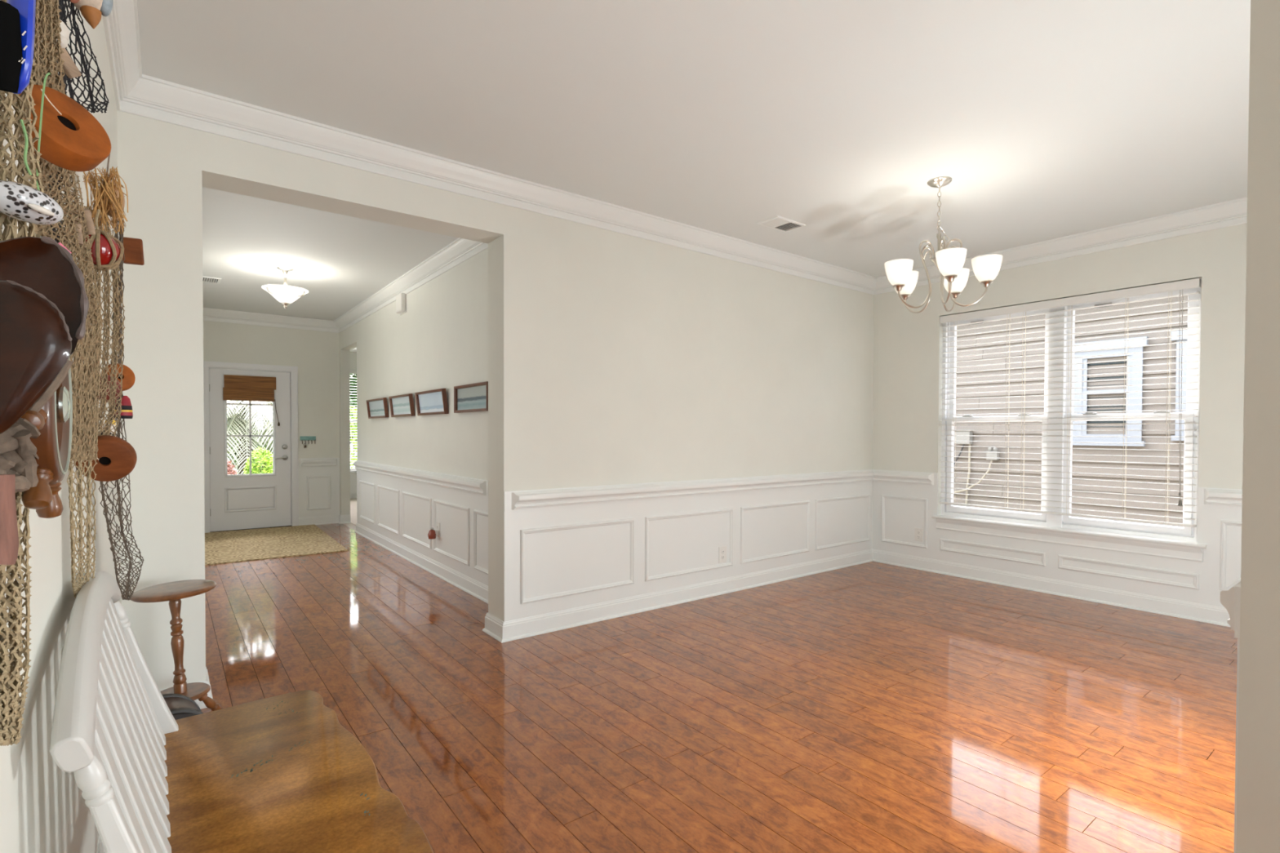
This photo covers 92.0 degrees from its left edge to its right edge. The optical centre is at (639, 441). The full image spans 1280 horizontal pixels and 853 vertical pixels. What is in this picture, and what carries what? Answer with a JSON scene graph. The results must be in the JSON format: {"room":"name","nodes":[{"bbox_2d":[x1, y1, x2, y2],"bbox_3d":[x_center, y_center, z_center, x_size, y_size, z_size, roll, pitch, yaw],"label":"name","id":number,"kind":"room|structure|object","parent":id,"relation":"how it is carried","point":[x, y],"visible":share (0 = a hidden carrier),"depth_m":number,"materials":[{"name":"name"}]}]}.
{"room":"dining room","nodes":[
{"label":"dining room","id":0,"kind":"room"},
{"bbox_2d":[0,0,121,852],"bbox_3d":[0.147,-0.113,-0.552,0.120,2.735,8.326,0,1,-37],"label":"wall","id":1,"kind":"structure","parent":0,"point":[43,809],"depth_m":1.05,"materials":[{"name":"beige paint"}]},
{"bbox_2d":[0,474,18,564],"bbox_3d":[-0.675,0.083,0.651,0.023,0.099,0.042,0,1,-22],"label":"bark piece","id":2,"kind":"object","parent":1,"relation":"attached to","point":[9,538],"visible":1,"depth_m":0.65,"materials":[{"name":"pink wood"}]},
{"bbox_2d":[0,0,35,93],"bbox_3d":[-0.680,-0.446,0.668,0.039,0.139,0.054,0,1,-15],"label":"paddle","id":3,"kind":"object","parent":1,"relation":"attached to","point":[17,17],"visible":1,"depth_m":0.66,"materials":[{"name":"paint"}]},
{"bbox_2d":[0,417,40,492],"bbox_3d":[-0.687,0.019,0.674,0.042,0.094,0.050,1,1,34],"label":"driftwood","id":4,"kind":"object","parent":1,"relation":"attached to","point":[18,454],"visible":0.86,"depth_m":0.67,"materials":[{"name":"beige wood"}]},
{"bbox_2d":[0,0,44,746],"bbox_3d":[-0.738,-0.115,0.720,0.048,0.941,0.104,0,1,-2],"label":"fishing net","id":5,"kind":"object","parent":1,"relation":"hanging from","point":[11,663],"visible":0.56,"depth_m":0.72,"materials":[{"name":"beige fabric"}]},
{"bbox_2d":[19,72,50,190],"bbox_3d":[-0.770,-0.414,0.789,0.009,0.198,0.183,0,1,-37],"label":"twine","id":6,"kind":"object","parent":5,"relation":"attached to","point":[25,151],"visible":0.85,"depth_m":0.80,"materials":[{"name":"green fabric"}]},
{"bbox_2d":[0,180,63,224],"bbox_3d":[-0.717,-0.278,0.719,0.066,0.040,0.061,0,1,-37],"label":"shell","id":7,"kind":"object","parent":1,"relation":"attached to","point":[18,201],"visible":1,"depth_m":0.71,"materials":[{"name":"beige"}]},
{"bbox_2d":[21,357,72,518],"bbox_3d":[-0.771,-0.048,0.795,0.056,0.301,0.301,0,1,-37],"label":"wheel","id":8,"kind":"object","parent":1,"relation":"attached to","point":[54,421],"visible":0.48,"depth_m":0.75,"materials":[{"name":"brown wood"}]},
{"bbox_2d":[0,235,88,434],"bbox_3d":[-0.670,-0.113,0.665,0.112,0.235,0.138,0,1,-37],"label":"carving","id":9,"kind":"object","parent":8,"relation":"attached to","point":[44,303],"visible":0.98,"depth_m":0.64,"materials":[{"name":"brown wood"}]},
{"bbox_2d":[0,236,84,356],"bbox_3d":[-0.698,-0.151,0.699,0.109,0.155,0.049,0,1,-37],"label":"hood","id":10,"kind":"object","parent":9,"relation":"attached to","point":[42,264],"depth_m":0.70,"materials":[{"name":"brown"}]},
{"bbox_2d":[48,0,68,242],"bbox_3d":[-0.967,-0.546,1.025,0.009,0.527,0.110,0,1,-30],"label":"fishing net","id":11,"kind":"object","parent":1,"relation":"hanging from","point":[61,17],"visible":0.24,"depth_m":1.04,"materials":[{"name":"brown fabric"}]},
{"bbox_2d":[48,18,69,48],"bbox_3d":[-0.929,-0.649,0.978,0.038,0.049,0.035,0,1,-37],"label":"shell","id":12,"kind":"object","parent":1,"relation":"attached to","point":[64,33],"visible":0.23,"depth_m":0.98,"materials":[{"name":"beige"}]},
{"bbox_2d":[41,29,81,78],"bbox_3d":[-0.926,-0.625,0.982,0.011,0.072,0.069,0,1,11],"label":"driftwood","id":13,"kind":"object","parent":1,"relation":"attached to","point":[70,68],"visible":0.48,"depth_m":0.99,"materials":[{"name":"beige wood"}]},
{"bbox_2d":[28,0,102,461],"bbox_3d":[-0.972,-0.341,1.057,0.038,0.766,0.459,0,1,-32],"label":"fishing net","id":14,"kind":"object","parent":1,"relation":"hanging from","point":[46,55],"visible":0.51,"depth_m":1.09,"materials":[{"name":"beige fabric"}]},
{"bbox_2d":[18,84,111,171],"bbox_3d":[-0.842,-0.454,0.897,0.080,0.114,0.112,0,1,17],"label":"float","id":15,"kind":"object","parent":14,"relation":"hanging from","point":[73,139],"visible":0.79,"depth_m":0.89,"materials":[{"name":"brown wood"}]},
{"bbox_2d":[69,209,83,244],"bbox_3d":[-1.018,-0.390,1.116,0.019,0.065,0.016,0,1,-37],"label":"stick","id":16,"kind":"object","parent":14,"relation":"on","point":[80,237],"visible":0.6,"depth_m":1.11,"materials":[{"name":"beige wood"}]},
{"bbox_2d":[80,208,95,235],"bbox_3d":[-1.026,-0.409,1.149,0.016,0.045,0.032,0,1,-20],"label":"stick","id":17,"kind":"object","parent":14,"relation":"attached to","point":[90,223],"visible":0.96,"depth_m":1.15,"materials":[{"name":"beige wood"}]},
{"bbox_2d":[66,426,98,597],"bbox_3d":[-1.100,0.138,1.221,0.016,0.341,0.159,0,1,-28],"label":"fishing net","id":18,"kind":"object","parent":1,"relation":"hanging from","point":[79,490],"visible":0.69,"depth_m":1.21,"materials":[{"name":"beige fabric"}]},
{"bbox_2d":[60,0,109,112],"bbox_3d":[-1.054,-0.737,1.168,0.026,0.270,0.236,0,1,-27],"label":"fishing net","id":19,"kind":"object","parent":1,"relation":"hanging from","point":[71,6],"visible":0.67,"depth_m":1.17,"materials":[{"name":"black fabric"}]},
{"bbox_2d":[70,0,113,28],"bbox_3d":[-1.028,-0.831,1.148,0.074,0.115,0.067,0,1,-37],"label":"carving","id":20,"kind":"object","parent":1,"relation":"attached to","point":[91,11],"visible":1,"depth_m":1.15,"materials":[{"name":"orange wood"}]},
{"bbox_2d":[75,205,124,438],"bbox_3d":[-1.202,-0.268,1.363,0.024,0.557,0.311,0,1,-25],"label":"fishing net","id":21,"kind":"object","parent":1,"relation":"hanging from","point":[106,320],"visible":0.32,"depth_m":1.44,"materials":[{"name":"beige fabric"}]},
{"bbox_2d":[75,208,124,271],"bbox_3d":[-1.166,-0.434,1.331,0.085,0.129,0.085,0,1,-37],"label":"float","id":22,"kind":"object","parent":21,"relation":"attached to","point":[107,251],"visible":0.76,"depth_m":1.32,"materials":[{"name":"red"}]},
{"bbox_2d":[82,166,128,234],"bbox_3d":[-1.187,-0.534,1.372,0.082,0.165,0.127,0,1,-37],"label":"bundle","id":23,"kind":"object","parent":21,"relation":"attached to","point":[109,197],"visible":0.95,"depth_m":1.35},
{"bbox_2d":[106,154,110,173],"bbox_3d":[-1.242,-0.652,1.444,0.010,0.077,0.012,0,1,-37],"label":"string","id":24,"kind":"object","parent":23,"relation":"attached to","point":[108,157],"visible":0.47,"depth_m":1.44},
{"bbox_2d":[75,435,137,481],"bbox_3d":[-1.185,0.037,1.371,0.107,0.104,0.067,0,1,-37],"label":"float","id":25,"kind":"object","parent":21,"relation":"hanging from","point":[117,458],"visible":0.73,"depth_m":1.37,"materials":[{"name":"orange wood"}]},
{"bbox_2d":[100,419,115,435],"bbox_3d":[-1.300,-0.036,1.506,0.025,0.043,0.037,0,1,5],"label":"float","id":26,"kind":"object","parent":21,"relation":"attached to","point":[113,420],"visible":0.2,"depth_m":1.51,"materials":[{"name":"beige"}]},
{"bbox_2d":[96,836,106,852],"bbox_3d":[0.241,1.197,-0.538,0.028,0.115,8.000,0,1,-37],"label":"baseboard","id":27,"kind":"structure","parent":1,"relation":"attached to","point":[100,849],"depth_m":1.69,"materials":[{"name":"white wood"}]},
{"bbox_2d":[97,375,122,401],"bbox_3d":[-1.341,-0.134,1.554,0.060,0.069,0.060,0,1,-37],"label":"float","id":28,"kind":"object","parent":1,"relation":"attached to","point":[117,391],"visible":0.2,"depth_m":1.54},
{"bbox_2d":[98,218,143,599],"bbox_3d":[-1.436,-0.078,1.715,0.039,1.074,0.252,0,1,-20],"label":"fishing net","id":29,"kind":"object","parent":1,"relation":"hanging from","point":[126,594],"visible":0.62,"depth_m":1.71,"materials":[{"name":"grey fabric"}]},
{"bbox_2d":[101,363,135,391],"bbox_3d":[-1.374,-0.170,1.629,0.027,0.074,0.074,1,1,26],"label":"float","id":30,"kind":"object","parent":29,"relation":"attached to","point":[128,375],"visible":0.54,"depth_m":1.64,"materials":[{"name":"orange plastic"}]},
{"bbox_2d":[114,395,133,418],"bbox_3d":[-1.452,-0.097,1.734,0.044,0.064,0.044,0,1,-37],"label":"buoy","id":31,"kind":"object","parent":29,"relation":"attached to","point":[126,412],"visible":0.62,"depth_m":1.73,"materials":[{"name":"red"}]},
{"bbox_2d":[122,236,144,265],"bbox_3d":[-1.450,-0.544,1.766,0.051,0.074,0.024,0,1,-37],"label":"wood block","id":32,"kind":"object","parent":29,"relation":"attached to","point":[133,247],"visible":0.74,"depth_m":1.76,"materials":[{"name":"brown wood"}]},
{"bbox_2d":[102,0,142,110],"bbox_3d":[0.271,-1.409,-0.559,0.085,0.143,8.000,0,1,-37],"label":"trim","id":33,"kind":"structure","parent":1,"relation":"attached to","point":[121,26],"depth_m":2.27,"materials":[{"name":"white wood"}]},
{"bbox_2d":[203,320,339,517],"bbox_3d":[-4.889,-0.250,7.897,2.132,2.735,0.195,0,1,-37],"label":"wall","id":34,"kind":"structure","parent":0,"point":[315,353],"depth_m":8.20,"materials":[{"name":"beige paint"}]},
{"bbox_2d":[208,368,290,531],"bbox_3d":[-4.933,0.103,7.839,0.882,2.006,0.104,0,1,-37],"label":"door","id":35,"kind":"structure","parent":34,"relation":"in","point":[256,500],"depth_m":7.84,"materials":[{"name":"white painted wood"},{"name":"glass"},{"name":"metal"}]},
{"bbox_2d":[222,374,279,426],"bbox_3d":[-4.908,-0.514,7.821,0.610,0.629,0.033,0,1,-37],"label":"roman shade","id":36,"kind":"object","parent":35,"relation":"attached to","point":[236,388],"visible":1,"depth_m":7.79,"materials":[{"name":"brown wood"}]},
{"bbox_2d":[203,360,298,533],"bbox_3d":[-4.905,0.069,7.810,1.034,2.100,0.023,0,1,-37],"label":"trim","id":37,"kind":"structure","parent":34,"relation":"attached to","point":[294,370],"depth_m":7.88,"materials":[{"name":"white wood"}]},
{"bbox_2d":[210,525,292,532],"bbox_3d":[-4.955,1.112,7.891,0.880,0.011,0.160,0,1,-37],"label":"trim","id":38,"kind":"structure","parent":34,"relation":"attached to","point":[283,526],"depth_m":7.87,"materials":[{"name":"black"}]},
{"bbox_2d":[203,307,338,333],"bbox_3d":[-4.825,-1.545,7.805,1.897,0.143,0.085,0,1,-37],"label":"trim","id":39,"kind":"structure","parent":34,"relation":"attached to","point":[209,314],"depth_m":7.87,"materials":[{"name":"white wood"}]},
{"bbox_2d":[299,435,315,444],"bbox_3d":[-4.396,-0.019,8.187,0.187,0.102,0.039,0,1,-37],"label":"key rack","id":40,"kind":"object","parent":34,"relation":"attached to","point":[302,438],"visible":1,"depth_m":8.19,"materials":[{"name":"teal paint"}]},
{"bbox_2d":[298,514,351,525],"bbox_3d":[-4.225,1.056,8.292,0.617,0.115,0.110,0,1,-37],"label":"baseboard","id":41,"kind":"structure","parent":34,"relation":"attached to","point":[329,519],"depth_m":8.33,"materials":[{"name":"white"}]},
{"bbox_2d":[349,351,356,492],"bbox_3d":[-2.966,-0.272,9.778,3.208,2.735,5.920,0,1,-37],"label":"wall","id":42,"kind":"structure","parent":0,"point":[353,355],"depth_m":11.53,"materials":[{"name":"beige paint"}]},
{"bbox_2d":[350,492,356,498],"bbox_3d":[-4.735,1.000,12.005,3.088,0.115,0.028,0,1,-37],"label":"baseboard","id":43,"kind":"structure","parent":42,"relation":"attached to","point":[353,495],"depth_m":11.53,"materials":[{"name":"white"}]},
{"bbox_2d":[350,369,356,471],"bbox_3d":[-5.158,-0.390,11.751,1.650,1.900,0.060,0,1,-37],"label":"window","id":44,"kind":"structure","parent":42,"relation":"in","point":[351,420],"depth_m":11.57,"materials":[{"name":"white glass"}]},
{"bbox_2d":[349,369,357,470],"bbox_3d":[-5.118,-0.402,11.699,1.610,1.855,0.050,0,1,-37],"label":"window blind","id":45,"kind":"object","parent":44,"relation":"attached to","point":[351,371],"visible":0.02,"depth_m":11.51,"materials":[{"name":"white plastic"}]},
{"bbox_2d":[354,523,488,604],"bbox_3d":[-2.092,1.097,5.894,0.143,0.115,4.602,0,1,-37],"label":"baseboard","id":46,"kind":"structure","parent":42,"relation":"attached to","point":[468,584],"depth_m":5.50,"materials":[{"name":"white"}]},
{"bbox_2d":[338,248,488,586],"bbox_3d":[-2.385,-0.219,6.249,0.160,2.735,5.556,0,1,-37],"label":"wall","id":47,"kind":"structure","parent":0,"point":[415,473],"depth_m":5.59,"materials":[{"name":"beige paint"}]},
{"bbox_2d":[365,397,388,418],"bbox_3d":[-2.895,-0.365,6.803,0.058,0.214,0.700,0,1,-37],"label":"picture","id":48,"kind":"object","parent":47,"relation":"attached to","point":[377,407],"visible":1,"depth_m":6.79,"materials":[{"name":"brown wood"}]},
{"bbox_2d":[368,400,384,416],"bbox_3d":[-2.889,-0.365,6.807,0.003,0.172,0.660,-9,6,-37],"label":"print","id":49,"kind":"object","parent":48,"relation":"attached to","point":[376,407],"depth_m":6.83},
{"bbox_2d":[395,293,406,315],"bbox_3d":[-2.362,-1.367,6.107,0.050,0.195,0.205,0,1,-37],"label":"door chime","id":50,"kind":"object","parent":47,"relation":"attached to","point":[401,299],"visible":1,"depth_m":6.04,"materials":[{"name":"white plastic"}]},
{"bbox_2d":[388,393,414,417],"bbox_3d":[-2.354,-0.353,6.096,0.058,0.214,0.660,0,1,-37],"label":"picture","id":51,"kind":"object","parent":47,"relation":"attached to","point":[402,405],"visible":1,"depth_m":6.08,"materials":[{"name":"brown wood"}]},
{"bbox_2d":[391,395,410,414],"bbox_3d":[-2.349,-0.354,6.100,0.003,0.172,0.620,-9,6,-37],"label":"print","id":52,"kind":"object","parent":51,"relation":"attached to","point":[401,405],"depth_m":6.11},
{"bbox_2d":[333,237,488,333],"bbox_3d":[-2.443,-1.515,6.183,0.085,0.143,5.556,0,1,-37],"label":"trim","id":53,"kind":"structure","parent":47,"relation":"attached to","point":[460,250],"depth_m":5.67,"materials":[{"name":"white wood"}]},
{"bbox_2d":[414,388,448,415],"bbox_3d":[-1.831,-0.341,5.413,0.058,0.214,0.700,0,1,-37],"label":"picture","id":54,"kind":"object","parent":47,"relation":"attached to","point":[434,402],"visible":1,"depth_m":5.39,"materials":[{"name":"brown wood"}]},
{"bbox_2d":[418,391,444,413],"bbox_3d":[-1.826,-0.342,5.417,0.003,0.172,0.660,-9,6,-37],"label":"print","id":55,"kind":"object","parent":54,"relation":"attached to","point":[428,402],"depth_m":5.41},
{"bbox_2d":[435,521,439,537],"bbox_3d":[-1.752,0.763,5.360,0.010,0.125,0.085,0,1,-37],"label":"wall outlet","id":56,"kind":"object","parent":47,"relation":"attached to","point":[437,524],"visible":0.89,"depth_m":5.35,"materials":[{"name":"white plastic"}]},
{"bbox_2d":[427,527,439,539],"bbox_3d":[-1.784,0.787,5.323,0.088,0.093,0.081,0,1,-37],"label":"night light","id":57,"kind":"object","parent":56,"relation":"attached to","point":[433,534],"visible":1,"depth_m":5.30,"materials":[{"name":"red plastic"}]},
{"bbox_2d":[453,381,488,413],"bbox_3d":[-1.287,-0.332,4.721,0.034,0.212,0.645,0,1,-37],"label":"picture","id":58,"kind":"object","parent":47,"relation":"attached to","point":[472,397],"visible":0.77,"depth_m":4.72,"materials":[{"name":"brown wood"}]},
{"bbox_2d":[457,385,486,410],"bbox_3d":[-1.282,-0.332,4.725,0.003,0.172,0.605,0,1,-37],"label":"print","id":59,"kind":"object","parent":58,"relation":"attached to","point":[469,397],"depth_m":4.72},
{"bbox_2d":[116,110,874,689],"bbox_3d":[0.047,-0.186,4.442,5.790,2.735,0.271,0,1,-37],"label":"wall","id":60,"kind":"structure","parent":0,"point":[655,408],"depth_m":4.00,"materials":[{"name":"beige paint"}]},
{"bbox_2d":[159,666,213,709],"bbox_3d":[-2.144,1.142,2.816,0.318,0.115,0.282,0,1,-37],"label":"baseboard","id":61,"kind":"structure","parent":60,"relation":"attached to","point":[202,705],"depth_m":2.80,"materials":[{"name":"white wood"}]},
{"bbox_2d":[118,74,877,294],"bbox_3d":[0.068,-1.480,4.269,5.630,0.143,0.085,0,1,-37],"label":"trim","id":62,"kind":"structure","parent":60,"relation":"attached to","point":[151,97],"depth_m":3.35,"materials":[{"name":"white wood"}]},
{"bbox_2d":[482,549,872,643],"bbox_3d":[0.649,1.118,4.953,3.910,0.115,0.282,0,1,-37],"label":"baseboard","id":63,"kind":"structure","parent":60,"relation":"attached to","point":[523,628],"depth_m":4.37,"materials":[{"name":"white wood"}]},
{"bbox_2d":[718,546,726,563],"bbox_3d":[0.642,0.875,4.790,0.080,0.125,0.010,0,1,-37],"label":"wall outlet","id":64,"kind":"object","parent":60,"relation":"attached to","point":[722,550],"visible":1,"depth_m":4.79,"materials":[{"name":"white plastic"}]},
{"bbox_2d":[137,0,1250,351],"bbox_3d":[-0.252,-1.619,4.718,5.910,0.120,17.220,0,1,-37],"label":"ceiling","id":65,"kind":"structure","parent":0,"point":[1046,119],"depth_m":2.84,"materials":[{"name":"white paint"}]},
{"bbox_2d":[202,275,221,284],"bbox_3d":[-4.263,-1.583,6.019,0.300,0.012,0.240,0,1,-37],"label":"ceiling vent","id":66,"kind":"object","parent":65,"relation":"in","point":[206,279],"visible":0.51,"depth_m":6.05,"materials":[{"name":"white metal"}]},
{"bbox_2d":[261,266,308,309],"bbox_3d":[-3.230,-1.394,5.630,0.373,0.372,0.373,0,1,-37],"label":"ceiling light","id":67,"kind":"object","parent":65,"relation":"attached to","point":[285,294],"visible":1,"depth_m":5.56,"materials":[{"name":"white glass"}]},
{"bbox_2d":[756,215,805,232],"bbox_3d":[1.007,-1.545,4.398,0.310,0.012,0.190,0,1,-37],"label":"ceiling vent","id":68,"kind":"object","parent":65,"relation":"in","point":[778,223],"visible":1,"depth_m":4.38,"materials":[{"name":"white metal"}]},
{"bbox_2d":[884,176,1002,313],"bbox_3d":[1.775,-1.161,3.665,0.616,0.752,0.627,0,1,-37],"label":"chandelier","id":69,"kind":"object","parent":65,"relation":"hanging from","point":[950,261],"visible":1,"depth_m":3.58,"materials":[{"name":"white glass"}]},
{"bbox_2d":[200,497,1237,852],"bbox_3d":[-0.220,1.235,4.715,5.880,0.124,17.100,0,1,-37],"label":"floor","id":70,"kind":"structure","parent":0,"point":[872,707],"depth_m":2.79,"materials":[{"name":"brown wood"}]},
{"bbox_2d":[130,579,222,711],"bbox_3d":[-1.893,0.897,2.501,0.297,0.618,0.313,0,1,-24],"label":"pedestal table","id":71,"kind":"object","parent":70,"relation":"on","point":[172,592],"visible":0.66,"depth_m":2.50,"materials":[{"name":"brown wood"}]},
{"bbox_2d":[160,682,210,700],"bbox_3d":[-1.876,1.034,2.524,0.199,0.022,0.199,-3,3,-37],"label":"shelf","id":72,"kind":"object","parent":71,"relation":"attached to","point":[194,691],"depth_m":2.53,"materials":[{"name":"brown wood"}]},
{"bbox_2d":[162,693,203,719],"bbox_3d":[-1.710,1.071,2.225,0.238,0.261,0.261,1,1,42],"label":"bowl","id":73,"kind":"object","parent":70,"relation":"on","point":[180,706],"visible":0.13,"depth_m":2.25,"materials":[{"name":"grey ceramic"}]},
{"bbox_2d":[49,571,433,852],"bbox_3d":[-0.829,0.753,1.308,0.558,0.948,1.267,-1,1,-38],"label":"bench","id":74,"kind":"object","parent":70,"relation":"on","point":[282,773],"visible":0.99,"depth_m":1.31,"materials":[{"name":"wood"}]},
{"bbox_2d":[204,524,347,565],"bbox_3d":[-4.249,1.127,6.957,1.355,0.010,2.220,0,1,-36],"label":"entry rug","id":75,"kind":"object","parent":70,"relation":"on","point":[251,544],"visible":0.87,"depth_m":6.75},
{"bbox_2d":[871,222,1246,608],"bbox_3d":[3.269,-0.183,4.826,0.205,2.735,3.125,0,1,-37],"label":"wall","id":76,"kind":"structure","parent":0,"point":[908,349],"depth_m":4.68,"materials":[{"name":"beige paint"}]},
{"bbox_2d":[914,528,923,542],"bbox_3d":[2.554,0.854,5.662,0.010,0.120,0.080,0,1,-37],"label":"wall outlet","id":77,"kind":"object","parent":76,"relation":"attached to","point":[918,532],"visible":1,"depth_m":5.66,"materials":[{"name":"white plastic"}]},
{"bbox_2d":[871,549,1231,627],"bbox_3d":[3.208,1.128,4.802,0.028,0.115,3.125,0,1,-37],"label":"baseboard","id":78,"kind":"structure","parent":76,"relation":"attached to","point":[1208,614],"depth_m":4.72,"materials":[{"name":"white wood"}]},
{"bbox_2d":[874,196,1247,294],"bbox_3d":[3.193,-1.478,4.746,0.085,0.143,3.125,0,1,-37],"label":"trim","id":79,"kind":"structure","parent":76,"relation":"attached to","point":[1233,212],"depth_m":4.45,"materials":[{"name":"white wood"}]},
{"bbox_2d":[931,515,1207,562],"bbox_3d":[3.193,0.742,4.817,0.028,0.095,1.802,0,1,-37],"label":"trim","id":80,"kind":"structure","parent":76,"relation":"attached to","point":[1183,553],"depth_m":4.66,"materials":[{"name":"white"}]},
{"bbox_2d":[941,278,1201,542],"bbox_3d":[3.273,-0.219,4.878,0.085,1.783,1.757,0,1,-37],"label":"window","id":81,"kind":"structure","parent":76,"relation":"in","point":[1145,530],"depth_m":4.81,"materials":[{"name":"white plastic"}]},
{"bbox_2d":[939,278,1200,527],"bbox_3d":[3.214,-0.268,4.833,0.074,1.670,1.739,0,1,-37],"label":"window blind","id":82,"kind":"object","parent":81,"relation":"attached to","point":[1196,282],"visible":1,"depth_m":4.66,"materials":[{"name":"white plastic"}]},
{"bbox_2d":[1219,0,1279,852],"bbox_3d":[2.869,-0.150,2.500,3.667,2.735,0.175,0,1,-37],"label":"wall","id":83,"kind":"structure","parent":0,"point":[1251,602],"depth_m":1.40,"materials":[{"name":"beige paint"}]},
{"label":"outside","id":84,"kind":"structure","parent":0,"visible":0},
{"bbox_3d":[17.096,1.656,3.302,19.800,0.180,37.600,0,1,-37],"label":"ground","id":85,"kind":"structure","parent":84,"visible":0},
{"bbox_2d":[953,295,1188,526],"bbox_3d":[8.128,-0.696,9.245,6.390,5.660,16.200,0,1,-37],"label":"neighbor house","id":86,"kind":"structure","parent":85,"relation":"on","point":[976,435],"depth_m":7.79,"materials":[{"name":"beige"}]},
{"bbox_2d":[954,431,972,444],"bbox_3d":[4.705,-0.067,8.996,0.112,0.210,0.240,0,1,-37],"label":"meter box","id":87,"kind":"object","parent":86,"relation":"attached to","point":[969,433],"visible":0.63,"depth_m":8.95,"materials":[{"name":"grey"}]},
{"bbox_2d":[953,444,964,465],"bbox_3d":[4.656,0.281,9.103,0.031,0.499,0.252,0,1,-37],"label":"cable","id":88,"kind":"object","parent":87,"relation":"hanging from","point":[959,454],"visible":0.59,"depth_m":9.06,"materials":[{"name":"grey plastic"}]},
{"bbox_2d":[965,444,970,506],"bbox_3d":[4.764,0.734,8.992,0.028,1.390,0.082,0,1,-37],"label":"conduit","id":89,"kind":"object","parent":86,"relation":"attached to","point":[969,445],"visible":0.57,"depth_m":8.96,"materials":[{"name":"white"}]},
{"bbox_2d":[986,447,999,460],"bbox_3d":[4.962,0.166,8.691,0.077,0.185,0.145,0,1,-37],"label":"junction box","id":90,"kind":"object","parent":86,"relation":"attached to","point":[989,449],"visible":0.73,"depth_m":8.66,"materials":[{"name":"grey plastic"}]},
{"bbox_2d":[953,460,992,493],"bbox_3d":[4.766,0.518,8.909,0.039,0.530,0.588,-1,1,-39],"label":"cable","id":91,"kind":"object","parent":90,"relation":"hanging from","point":[991,461],"visible":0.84,"depth_m":8.81,"materials":[{"name":"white plastic"}]},
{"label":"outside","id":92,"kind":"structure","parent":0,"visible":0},
{"bbox_3d":[-4.741,1.541,6.990,50.000,0.180,70.000,0,1,-37],"label":"ground","id":93,"kind":"structure","parent":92,"visible":0},
{"bbox_2d":[226,459,237,475],"bbox_3d":[-7.985,0.844,11.792,0.589,1.064,0.733,0,1,-37],"label":"shrub","id":94,"kind":"object","parent":93,"relation":"on","point":[230,468],"visible":0.1,"depth_m":11.79,"materials":[{"name":"pink plant"}]},
{"bbox_2d":[226,400,272,474],"bbox_3d":[-9.022,0.460,14.037,4.108,3.196,4.180,0,1,-37],"label":"palm tree","id":95,"kind":"object","parent":93,"relation":"on","point":[239,419],"visible":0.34,"depth_m":13.29,"materials":[{"name":"green plant"}]},
{"bbox_2d":[243,446,272,474],"bbox_3d":[-7.439,0.727,12.145,0.680,1.289,0.775,0,1,-37],"label":"shrub","id":96,"kind":"object","parent":93,"relation":"on","point":[263,459],"visible":0.44,"depth_m":11.99,"materials":[{"name":"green plant"}]},
{"bbox_2d":[226,400,352,468],"bbox_3d":[-11.047,-1.124,17.989,5.029,4.808,2.339,0,1,-37],"label":"shrub","id":97,"kind":"object","parent":93,"relation":"on","point":[264,446],"visible":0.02,"depth_m":17.21,"materials":[{"name":"green plant"}]},
{"bbox_2d":[227,373,356,448],"bbox_3d":[-16.411,-2.927,23.187,14.878,8.239,3.616,0,1,-35],"label":"tree","id":98,"kind":"object","parent":93,"relation":"on","point":[353,377],"visible":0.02,"depth_m":25.68,"materials":[{"name":"green plant"}]},
{"bbox_2d":[350,405,357,468],"bbox_3d":[-6.369,0.249,14.025,2.843,2.204,1.380,0,1,-37],"label":"shrub","id":99,"kind":"object","parent":93,"relation":"on","point":[353,427],"visible":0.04,"depth_m":13.69,"materials":[{"name":"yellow plant"}]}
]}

